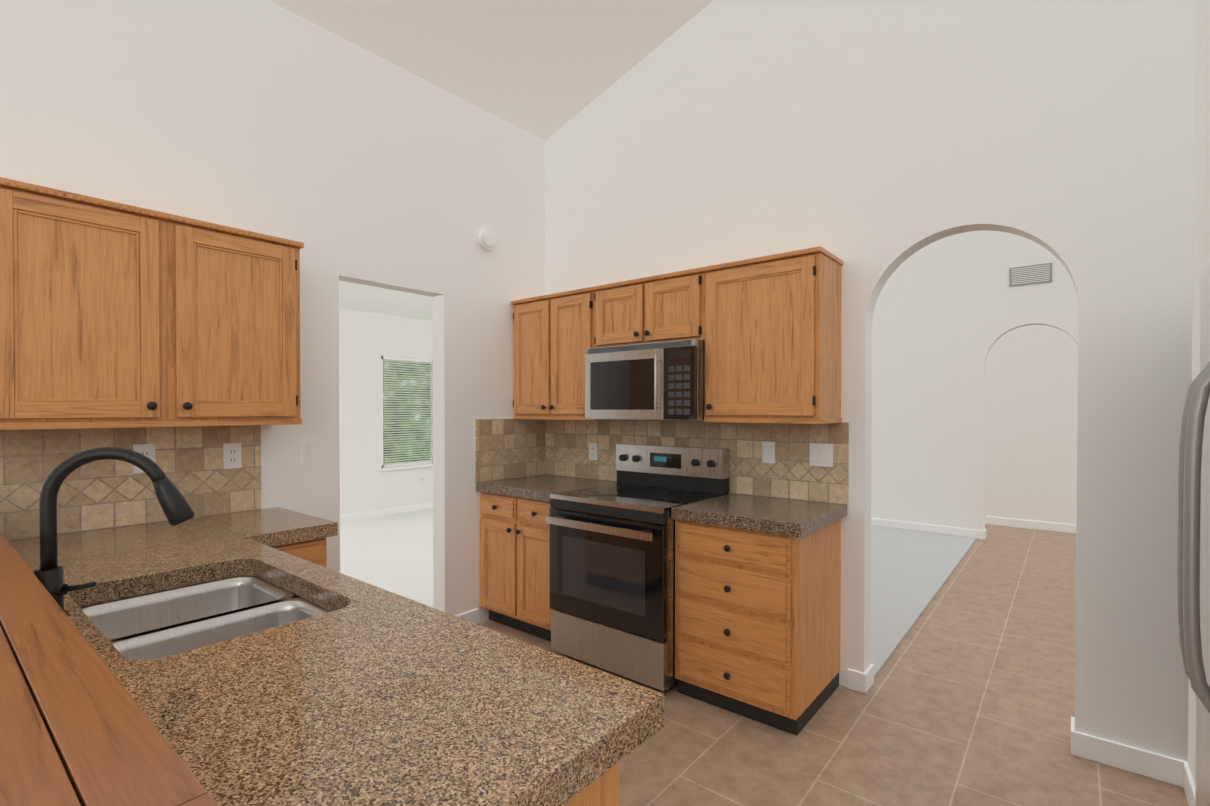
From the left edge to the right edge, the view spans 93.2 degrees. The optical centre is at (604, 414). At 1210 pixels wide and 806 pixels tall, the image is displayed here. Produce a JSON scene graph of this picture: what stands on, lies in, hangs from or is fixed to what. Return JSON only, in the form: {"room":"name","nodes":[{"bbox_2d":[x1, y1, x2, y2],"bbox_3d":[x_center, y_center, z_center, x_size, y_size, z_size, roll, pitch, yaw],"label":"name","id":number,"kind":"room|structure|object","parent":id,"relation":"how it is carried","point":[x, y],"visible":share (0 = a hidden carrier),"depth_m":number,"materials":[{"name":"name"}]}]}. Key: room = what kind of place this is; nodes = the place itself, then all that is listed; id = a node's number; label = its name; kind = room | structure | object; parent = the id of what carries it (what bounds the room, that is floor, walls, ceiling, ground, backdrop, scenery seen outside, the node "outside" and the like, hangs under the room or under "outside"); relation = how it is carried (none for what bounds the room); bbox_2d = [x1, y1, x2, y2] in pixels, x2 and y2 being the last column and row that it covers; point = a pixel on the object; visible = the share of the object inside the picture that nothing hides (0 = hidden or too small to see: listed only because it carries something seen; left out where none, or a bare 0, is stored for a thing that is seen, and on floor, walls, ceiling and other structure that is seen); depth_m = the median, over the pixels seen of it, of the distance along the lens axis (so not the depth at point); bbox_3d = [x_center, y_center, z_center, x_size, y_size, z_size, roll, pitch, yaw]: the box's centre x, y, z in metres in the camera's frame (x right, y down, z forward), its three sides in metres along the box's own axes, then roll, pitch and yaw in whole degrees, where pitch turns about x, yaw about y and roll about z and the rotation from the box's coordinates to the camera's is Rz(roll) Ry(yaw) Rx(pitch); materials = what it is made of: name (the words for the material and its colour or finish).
{"room":"kitchen","nodes":[
{"label":"kitchen","id":0,"kind":"room"},
{"bbox_2d":[0,0,544,621],"bbox_3d":[-0.728,-0.346,3.919,0.120,3.390,11.620,0,1,39],"label":"wall","id":1,"kind":"structure","parent":0,"point":[340,158],"depth_m":2.91,"materials":[{"name":"white paint"}]},
{"bbox_2d":[0,425,260,540],"bbox_3d":[-1.917,0.247,2.365,0.011,0.409,0.900,0,1,39],"label":"backsplash","id":2,"kind":"structure","parent":1,"relation":"attached to","point":[102,494],"depth_m":2.31,"materials":[{"name":"beige tile"}]},
{"bbox_2d":[133,444,154,472],"bbox_3d":[-1.902,0.179,2.365,0.008,0.116,0.072,0,1,39],"label":"electrical outlet","id":3,"kind":"object","parent":1,"relation":"attached to","point":[147,450],"visible":0.48,"depth_m":2.36,"materials":[{"name":"white plastic"}]},
{"bbox_2d":[0,177,303,429],"bbox_3d":[-1.769,-0.358,2.261,0.360,0.807,0.991,0,1,39],"label":"upper cabinet","id":4,"kind":"object","parent":1,"relation":"attached to","point":[116,315],"visible":1,"depth_m":2.10,"materials":[{"name":"brown wood"}]},
{"bbox_2d":[223,443,241,468],"bbox_3d":[-1.699,0.187,2.613,0.008,0.116,0.072,0,1,39],"label":"electrical outlet","id":5,"kind":"object","parent":1,"relation":"attached to","point":[232,455],"visible":1,"depth_m":2.61,"materials":[{"name":"white plastic"}]},
{"bbox_2d":[302,439,316,461],"bbox_3d":[-1.489,0.179,2.886,0.011,0.116,0.072,0,1,39],"label":"light switch","id":6,"kind":"object","parent":1,"relation":"attached to","point":[309,450],"visible":1,"depth_m":2.88,"materials":[{"name":"white plastic"}]},
{"bbox_2d":[457,609,478,623],"bbox_3d":[-0.901,1.305,3.618,0.013,0.095,0.250,0,1,39],"label":"baseboard","id":7,"kind":"structure","parent":1,"relation":"attached to","point":[472,616],"depth_m":3.67,"materials":[{"name":"white wood"}]},
{"bbox_2d":[478,230,495,249],"bbox_3d":[-0.768,-1.139,3.737,0.037,0.124,0.124,0,1,39],"label":"smoke detector","id":8,"kind":"object","parent":1,"relation":"attached to","point":[486,240],"visible":0.96,"depth_m":3.71,"materials":[{"name":"white plastic"}]},
{"bbox_2d":[475,419,543,482],"bbox_3d":[-0.646,0.232,3.922,0.011,0.409,0.600,0,1,39],"label":"backsplash","id":9,"kind":"structure","parent":1,"relation":"attached to","point":[504,448],"depth_m":3.90,"materials":[{"name":"beige tile"}]},
{"bbox_2d":[339,308,432,514],"bbox_3d":[-3.542,0.012,6.722,0.120,2.620,9.240,0,1,39],"label":"wall","id":10,"kind":"structure","parent":0,"point":[367,340],"depth_m":7.30,"materials":[{"name":"white paint"}]},
{"bbox_2d":[340,502,432,521],"bbox_3d":[-3.491,1.275,6.693,0.013,0.095,9.000,0,1,39],"label":"baseboard","id":11,"kind":"structure","parent":10,"relation":"attached to","point":[366,514],"depth_m":7.45,"materials":[{"name":"white wood"}]},
{"bbox_2d":[380,356,432,470],"bbox_3d":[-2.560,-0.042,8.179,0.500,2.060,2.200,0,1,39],"label":"window","id":12,"kind":"structure","parent":10,"relation":"in","point":[407,410],"depth_m":7.91,"materials":[{"name":"green"}]},
{"bbox_2d":[420,477,424,484],"bbox_3d":[-2.511,0.910,7.891,0.008,0.116,0.072,0,1,39],"label":"outlet","id":13,"kind":"object","parent":10,"relation":"attached to","point":[422,480],"visible":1,"depth_m":7.88,"materials":[{"name":"white plastic"}]},
{"bbox_2d":[339,281,432,320],"bbox_3d":[-2.058,-1.336,5.498,3.950,0.100,9.240,0,1,39],"label":"ceiling","id":14,"kind":"structure","parent":0,"point":[363,298],"depth_m":6.55,"materials":[{"name":"white paint"}]},
{"bbox_2d":[340,508,433,607],"bbox_3d":[-2.012,1.353,5.487,3.830,0.062,9.000,0,1,39],"label":"floor","id":15,"kind":"structure","parent":0,"point":[393,553],"depth_m":5.50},
{"bbox_2d":[269,0,712,140],"bbox_3d":[0.880,-2.636,2.507,4.370,1.389,11.740,0,1,39],"label":"ceiling","id":16,"kind":"structure","parent":0,"point":[544,70],"depth_m":3.30,"materials":[{"name":"white paint"}]},
{"bbox_2d":[478,524,1188,805],"bbox_3d":[0.880,1.388,2.546,4.370,0.050,11.740,0,1,39],"label":"floor","id":17,"kind":"structure","parent":0,"point":[967,698],"depth_m":2.48,"materials":[{"name":"beige tile"}]},
{"bbox_2d":[280,539,326,566],"bbox_3d":[-1.480,0.934,2.454,0.578,0.858,0.320,0,1,39],"label":"base cabinet","id":18,"kind":"object","parent":17,"relation":"on","point":[316,550],"depth_m":2.34,"materials":[{"name":"wood"}]},
{"bbox_2d":[0,532,211,805],"bbox_3d":[-1.303,0.302,1.161,2.479,0.053,0.138,0,1,39],"label":"countertop","id":19,"kind":"structure","parent":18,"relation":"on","point":[74,731],"depth_m":0.53,"materials":[{"name":"brown wood"}]},
{"bbox_2d":[200,507,337,546],"bbox_3d":[-1.463,0.478,2.455,0.598,0.055,0.350,0,1,39],"label":"countertop","id":20,"kind":"structure","parent":18,"relation":"on","point":[278,526],"depth_m":2.36,"materials":[{"name":"brown stone"}]},
{"bbox_2d":[12,519,663,805],"bbox_3d":[-1.068,0.487,1.468,2.457,0.055,0.680,0,1,39],"label":"countertop","id":21,"kind":"structure","parent":18,"relation":"on","point":[384,697],"depth_m":0.93,"materials":[{"name":"brown stone"}]},
{"bbox_2d":[36,447,199,610],"bbox_3d":[-1.139,0.268,1.332,0.184,0.387,0.275,0,1,39],"label":"faucet","id":22,"kind":"object","parent":21,"relation":"on","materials":[{"name":"black metal"}]},
{"bbox_2d":[80,567,335,662],"bbox_3d":[-1.010,0.610,1.454,0.736,0.213,0.470,0,1,39],"label":"sink","id":23,"kind":"object","parent":21,"relation":"in","point":[149,622],"depth_m":1.59,"materials":[{"name":"silver metal"}]},
{"bbox_2d":[476,474,616,640],"bbox_3d":[-0.358,0.895,3.711,0.728,0.913,0.650,0,1,39],"label":"base cabinet","id":24,"kind":"object","parent":17,"relation":"on","point":[514,558],"visible":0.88,"depth_m":3.51,"materials":[{"name":"brown wood"}]},
{"bbox_2d":[546,444,728,691],"bbox_3d":[0.178,0.774,3.190,0.750,1.165,0.742,0,1,39],"label":"range","id":25,"kind":"object","parent":17,"relation":"on","point":[612,576],"visible":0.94,"depth_m":2.97,"materials":[{"name":"silver metal"}]},
{"bbox_2d":[671,493,846,735],"bbox_3d":[0.757,0.904,2.801,0.630,0.913,0.650,0,1,39],"label":"base cabinet","id":26,"kind":"object","parent":17,"relation":"on","point":[758,608],"visible":1,"depth_m":2.58,"materials":[{"name":"brown wood"}]},
{"bbox_2d":[871,525,976,677],"bbox_3d":[1.815,1.331,5.217,2.200,0.012,4.180,0,1,39],"label":"carpet floor","id":27,"kind":"structure","parent":17,"relation":"on","point":[911,571],"depth_m":4.74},
{"bbox_2d":[1177,270,1209,805],"bbox_3d":[1.897,0.476,1.218,0.958,1.800,0.910,0,1,39],"label":"refrigerator","id":28,"kind":"object","parent":17,"relation":"on","point":[1193,566],"visible":1,"depth_m":1.54,"materials":[{"name":"silver metal"}]},
{"bbox_2d":[545,0,1194,761],"bbox_3d":[1.203,-0.938,2.918,4.370,4.594,0.120,0,1,39],"label":"wall","id":29,"kind":"structure","parent":0,"point":[873,144],"depth_m":2.53,"materials":[{"name":"white paint"}]},
{"bbox_2d":[511,293,554,417],"bbox_3d":[-0.371,-0.386,3.917,0.432,0.782,0.328,0,1,39],"label":"upper cabinet","id":30,"kind":"object","parent":29,"relation":"attached to","point":[534,317],"depth_m":3.79,"materials":[{"name":"brown wood"}]},
{"bbox_2d":[555,287,590,417],"bbox_3d":[-0.139,-0.384,3.727,0.431,0.782,0.328,0,1,39],"label":"upper cabinet","id":31,"kind":"object","parent":29,"relation":"attached to","point":[573,307],"depth_m":3.58,"materials":[{"name":"brown wood"}]},
{"bbox_2d":[589,443,597,460],"bbox_3d":[-0.081,0.250,3.879,0.072,0.116,0.008,0,1,39],"label":"electrical outlet","id":32,"kind":"object","parent":29,"relation":"attached to","point":[593,451],"visible":1,"depth_m":3.87,"materials":[{"name":"white plastic"}]},
{"bbox_2d":[591,276,654,347],"bbox_3d":[0.200,-0.585,3.449,0.443,0.375,0.328,0,1,39],"label":"upper cabinet","id":33,"kind":"object","parent":29,"relation":"attached to","point":[622,313],"depth_m":3.32,"materials":[{"name":"brown wood"}]},
{"bbox_2d":[585,339,704,419],"bbox_3d":[0.282,-0.184,3.308,0.746,0.418,0.445,0,1,39],"label":"microwave","id":34,"kind":"object","parent":33,"relation":"attached to","point":[656,381],"visible":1,"depth_m":3.12,"materials":[{"name":"silver metal"}]},
{"bbox_2d":[655,267,702,341],"bbox_3d":[0.441,-0.583,3.252,0.443,0.375,0.328,0,1,39],"label":"upper cabinet","id":35,"kind":"object","parent":29,"relation":"attached to","point":[678,295],"depth_m":3.08,"materials":[{"name":"brown wood"}]},
{"bbox_2d":[544,419,848,504],"bbox_3d":[0.384,0.262,3.513,2.125,0.462,0.011,0,1,39],"label":"backsplash","id":36,"kind":"structure","parent":29,"relation":"attached to","point":[566,442],"depth_m":3.21,"materials":[{"name":"beige tile"}]},
{"bbox_2d":[762,441,774,462],"bbox_3d":[0.883,0.202,3.091,0.072,0.116,0.011,0,1,39],"label":"light switch","id":37,"kind":"object","parent":29,"relation":"attached to","point":[768,452],"visible":1,"depth_m":3.09,"materials":[{"name":"white plastic"}]},
{"bbox_2d":[703,246,842,421],"bbox_3d":[0.845,-0.377,2.924,0.601,0.782,0.328,0,1,39],"label":"upper cabinet","id":38,"kind":"object","parent":29,"relation":"attached to","point":[767,329],"depth_m":2.77,"materials":[{"name":"brown wood"}]},
{"bbox_2d":[810,443,832,466],"bbox_3d":[1.100,0.204,2.914,0.118,0.116,0.011,0,1,39],"label":"light switch","id":39,"kind":"object","parent":29,"relation":"attached to","point":[821,454],"visible":1,"depth_m":2.91,"materials":[{"name":"white plastic"}]},
{"bbox_2d":[847,664,873,689],"bbox_3d":[0.496,1.305,3.591,2.213,0.095,0.033,0,1,39],"label":"baseboard","id":40,"kind":"structure","parent":29,"relation":"attached to","point":[865,680],"depth_m":2.83,"materials":[{"name":"white wood"}]},
{"bbox_2d":[1071,722,1175,784],"bbox_3d":[2.003,1.319,2.200,0.333,0.095,0.016,0,1,39],"label":"baseboard","id":41,"kind":"structure","parent":29,"relation":"attached to","point":[1140,762],"depth_m":2.20,"materials":[{"name":"white wood"}]},
{"bbox_2d":[871,231,1077,530],"bbox_3d":[3.921,-0.971,6.250,4.370,4.594,0.120,0,1,39],"label":"wall","id":42,"kind":"structure","parent":0,"point":[949,311],"depth_m":6.32,"materials":[{"name":"white paint"}]},
{"bbox_2d":[871,518,985,539],"bbox_3d":[3.160,1.274,6.807,2.273,0.095,0.013,0,1,39],"label":"baseboard","id":43,"kind":"structure","parent":42,"relation":"attached to","point":[979,534],"depth_m":6.41,"materials":[{"name":"white wood"}]},
{"bbox_2d":[1009,263,1051,286],"bbox_3d":[4.327,-1.424,5.826,0.350,0.190,0.015,0,1,39],"label":"air vent","id":44,"kind":"object","parent":42,"relation":"in","point":[1031,274],"visible":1,"depth_m":5.82,"materials":[{"name":"grey plastic"}]},
{"bbox_2d":[985,325,1077,524],"bbox_3d":[4.554,-0.978,7.025,4.370,4.594,0.120,0,1,39],"label":"wall","id":45,"kind":"structure","parent":0,"point":[1031,426],"depth_m":6.63,"materials":[{"name":"white paint"}]},
{"bbox_2d":[985,516,1075,533],"bbox_3d":[4.198,1.269,7.252,3.320,0.095,0.013,0,1,39],"label":"baseboard","id":46,"kind":"structure","parent":45,"relation":"attached to","point":[1057,527],"depth_m":6.64,"materials":[{"name":"white wood"}]},
{"bbox_2d":[1188,0,1209,785],"bbox_3d":[2.213,-0.814,1.437,0.930,4.375,11.500,0,1,39],"label":"wall","id":47,"kind":"structure","parent":0,"point":[1201,229],"depth_m":1.98,"materials":[{"name":"white paint"}]},
{"bbox_2d":[1176,759,1195,805],"bbox_3d":[2.019,1.321,1.965,0.013,0.095,0.320,0,1,39],"label":"baseboard","id":48,"kind":"structure","parent":47,"relation":"attached to","point":[1184,778],"depth_m":2.06,"materials":[{"name":"white wood"}]}
]}

